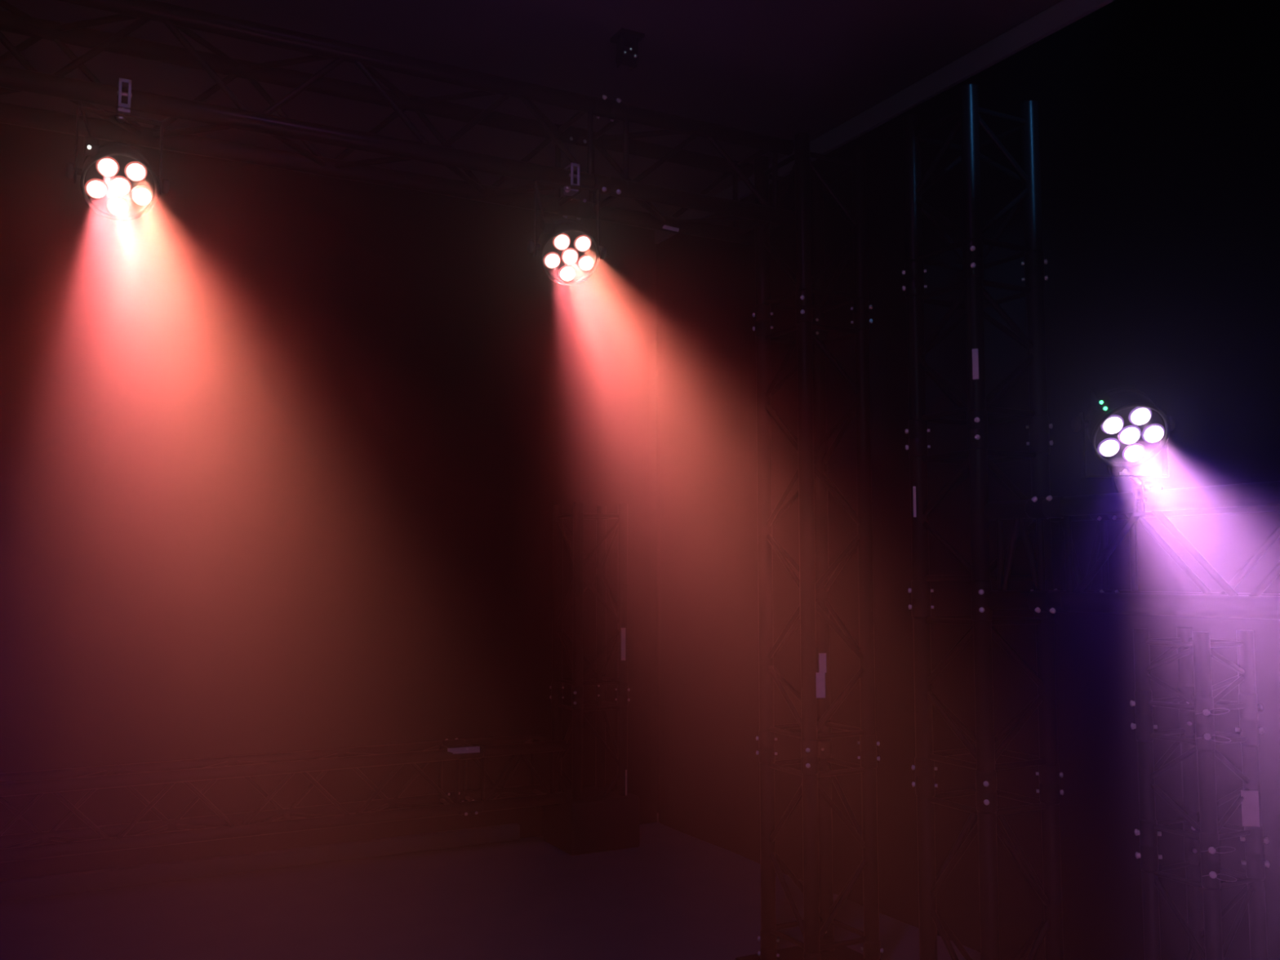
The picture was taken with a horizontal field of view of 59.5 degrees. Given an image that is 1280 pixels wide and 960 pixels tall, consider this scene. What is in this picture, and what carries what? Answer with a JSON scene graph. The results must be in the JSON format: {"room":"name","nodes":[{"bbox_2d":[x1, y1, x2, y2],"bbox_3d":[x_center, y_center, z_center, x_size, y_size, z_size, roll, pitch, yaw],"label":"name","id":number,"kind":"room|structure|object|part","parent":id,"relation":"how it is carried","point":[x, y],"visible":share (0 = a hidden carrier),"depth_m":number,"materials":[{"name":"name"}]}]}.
{"room":"concert stage","nodes":[
{"label":"concert stage","id":0,"kind":"room"},
{"bbox_2d":[0,123,657,880],"bbox_3d":[-2.257,0.113,4.764,5.280,3.155,0.080,2,-5,-28],"label":"wall","id":1,"kind":"structure","parent":0,"point":[286,457],"depth_m":5.10,"materials":[{"name":"black"}]},
{"bbox_2d":[0,822,519,902],"bbox_3d":[-2.569,1.621,4.394,4.480,0.070,0.050,2,-5,-28],"label":"baseboard","id":2,"kind":"structure","parent":1,"relation":"attached to","point":[101,879],"depth_m":4.83,"materials":[{"name":"black"}]},
{"bbox_2d":[0,813,981,959],"bbox_3d":[-0.403,1.450,1.154,5.680,0.100,8.220,2,-5,-28],"label":"floor","id":3,"kind":"structure","parent":0,"point":[676,895],"depth_m":4.30,"materials":[{"name":"black"}]},
{"bbox_2d":[542,502,639,855],"bbox_3d":[-0.236,0.932,5.434,0.360,1.631,0.340,2,-5,-28],"label":"truss tower","id":4,"kind":"object","parent":3,"relation":"on","point":[601,817],"visible":0.98,"depth_m":5.37,"materials":[{"name":"black metal"}]},
{"bbox_2d":[0,733,566,862],"bbox_3d":[-2.208,1.286,4.360,4.080,0.299,0.306,2,-5,-28],"label":"truss","id":5,"kind":"object","parent":4,"relation":"attached to","point":[93,838],"visible":1,"depth_m":4.67,"materials":[{"name":"black metal"}]},
{"bbox_2d":[735,132,883,959],"bbox_3d":[0.590,0.235,3.784,0.400,2.752,0.400,2,-5,-28],"label":"truss tower","id":6,"kind":"object","parent":3,"relation":"on","point":[816,926],"visible":1,"depth_m":3.74,"materials":[{"name":"black metal"}]},
{"bbox_2d":[0,0,795,244],"bbox_3d":[-1.340,-1.048,2.860,4.030,0.301,0.299,2,-5,-28],"label":"truss","id":7,"kind":"object","parent":6,"relation":"attached to","point":[175,17],"visible":0.98,"depth_m":3.15,"materials":[{"name":"black metal"}]},
{"bbox_2d":[65,77,168,221],"bbox_3d":[-1.269,-0.803,2.710,0.216,0.347,0.186,0,-5,1],"label":"stage light","id":8,"kind":"object","parent":7,"relation":"hanging from","point":[117,182],"visible":0.97,"depth_m":2.68,"materials":[{"name":"black paint"}]},
{"bbox_3d":[-1.344,-0.735,2.661,0.036,0.036,0.037,2,-5,-28],"label":"knob","id":9,"kind":"part","parent":8,"relation":"part of","materials":[{"name":"black rubber"}]},
{"bbox_3d":[-1.297,-0.787,2.647,0.030,0.052,0.055,3,-6,-32],"label":"control panel","id":10,"kind":"part","parent":8,"relation":"part of","materials":[{"name":"black paint"}]},
{"bbox_3d":[-1.182,-0.726,2.763,0.036,0.036,0.036,2,-5,-28],"label":"knob","id":11,"kind":"part","parent":8,"relation":"part of","materials":[{"name":"black rubber"}]},
{"bbox_2d":[527,162,605,285],"bbox_3d":[-0.217,-0.746,3.228,0.228,0.377,0.228,2,-5,-28],"label":"stage light","id":12,"kind":"object","parent":7,"relation":"hanging from","point":[568,253],"visible":0.98,"depth_m":3.18,"materials":[{"name":"black paint"}]},
{"bbox_3d":[-0.300,-0.662,3.176,0.035,0.036,0.036,2,-5,-18],"label":"knob","id":13,"kind":"part","parent":12,"relation":"part of","materials":[{"name":"black rubber"}]},
{"bbox_3d":[-0.259,-0.716,3.151,0.030,0.052,0.055,2,-5,-18],"label":"control panel","id":14,"kind":"part","parent":12,"relation":"part of","materials":[{"name":"black paint"}]},
{"bbox_3d":[-0.119,-0.657,3.236,0.035,0.036,0.036,2,-5,-18],"label":"knob","id":15,"kind":"part","parent":12,"relation":"part of","materials":[{"name":"black rubber"}]},
{"bbox_3d":[0.590,1.600,3.672,0.400,0.012,0.400,2,-5,-28],"label":"plate","id":16,"kind":"part","parent":6,"relation":"part of","materials":[{"name":"black metal"}]},
{"bbox_2d":[902,84,1064,959],"bbox_3d":[0.984,0.230,3.233,0.400,2.672,0.400,2,-5,-28],"label":"truss tower","id":17,"kind":"object","parent":3,"relation":"on","point":[982,621],"visible":0.94,"depth_m":3.18,"materials":[{"name":"black metal"}]},
{"bbox_2d":[984,480,1279,620],"bbox_3d":[1.858,0.086,1.595,0.299,0.299,3.400,2,-5,-28],"label":"truss","id":18,"kind":"object","parent":17,"relation":"attached to","point":[1255,497],"visible":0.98,"depth_m":2.71,"materials":[{"name":"black metal"}]},
{"bbox_2d":[1071,386,1175,516],"bbox_3d":[1.114,-0.066,2.594,0.220,0.298,0.223,2,-5,-28],"label":"stage light","id":19,"kind":"object","parent":18,"relation":"attached to","point":[1124,428],"visible":0.97,"depth_m":2.56,"materials":[{"name":"black paint"}]},
{"bbox_3d":[1.020,-0.129,2.591,0.035,0.036,0.036,0,-5,2],"label":"knob","id":20,"kind":"part","parent":19,"relation":"part of","materials":[{"name":"black rubber"}]},
{"bbox_3d":[1.047,-0.184,2.553,0.030,0.052,0.055,0,-5,2],"label":"control panel","id":21,"kind":"part","parent":19,"relation":"part of","materials":[{"name":"black paint"}]},
{"bbox_3d":[1.210,-0.130,2.583,0.035,0.036,0.036,0,-5,2],"label":"knob","id":22,"kind":"part","parent":19,"relation":"part of","materials":[{"name":"black rubber"}]},
{"bbox_2d":[1129,626,1270,959],"bbox_3d":[1.281,0.929,2.550,0.300,1.167,0.300,2,-5,-28],"label":"truss tower","id":23,"kind":"object","parent":3,"relation":"on","point":[1195,700],"visible":1,"depth_m":2.54,"materials":[{"name":"black metal"}]},
{"bbox_2d":[0,0,1062,230],"bbox_3d":[-0.403,-1.795,1.421,5.680,0.100,8.220,2,-5,-28],"label":"ceiling","id":24,"kind":"structure","parent":0,"point":[781,68],"depth_m":4.05,"materials":[{"name":"black"}]},
{"bbox_2d":[609,27,644,71],"bbox_3d":[-0.045,-1.486,3.883,0.090,0.109,0.090,2,-5,-28],"label":"bracket","id":25,"kind":"object","parent":24,"relation":"attached to","point":[624,37],"visible":1,"depth_m":3.87,"materials":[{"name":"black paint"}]},
{"bbox_3d":[-0.045,-1.534,3.886,0.090,0.014,0.090,2,-5,-28],"label":"mounting plate","id":26,"kind":"part","parent":25,"relation":"part of","materials":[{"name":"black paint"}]},
{"bbox_2d":[657,0,1279,959],"bbox_3d":[1.963,-0.070,2.542,0.080,3.155,7.820,2,-5,-28],"label":"wall","id":27,"kind":"structure","parent":0,"point":[1159,120],"depth_m":3.70,"materials":[{"name":"black"}]},
{"bbox_2d":[654,0,1115,244],"bbox_3d":[1.917,-1.602,2.643,0.022,0.082,7.800,2,-5,-28],"label":"trim","id":28,"kind":"structure","parent":27,"relation":"attached to","point":[1064,13],"depth_m":4.13,"materials":[{"name":"black"}]}
]}

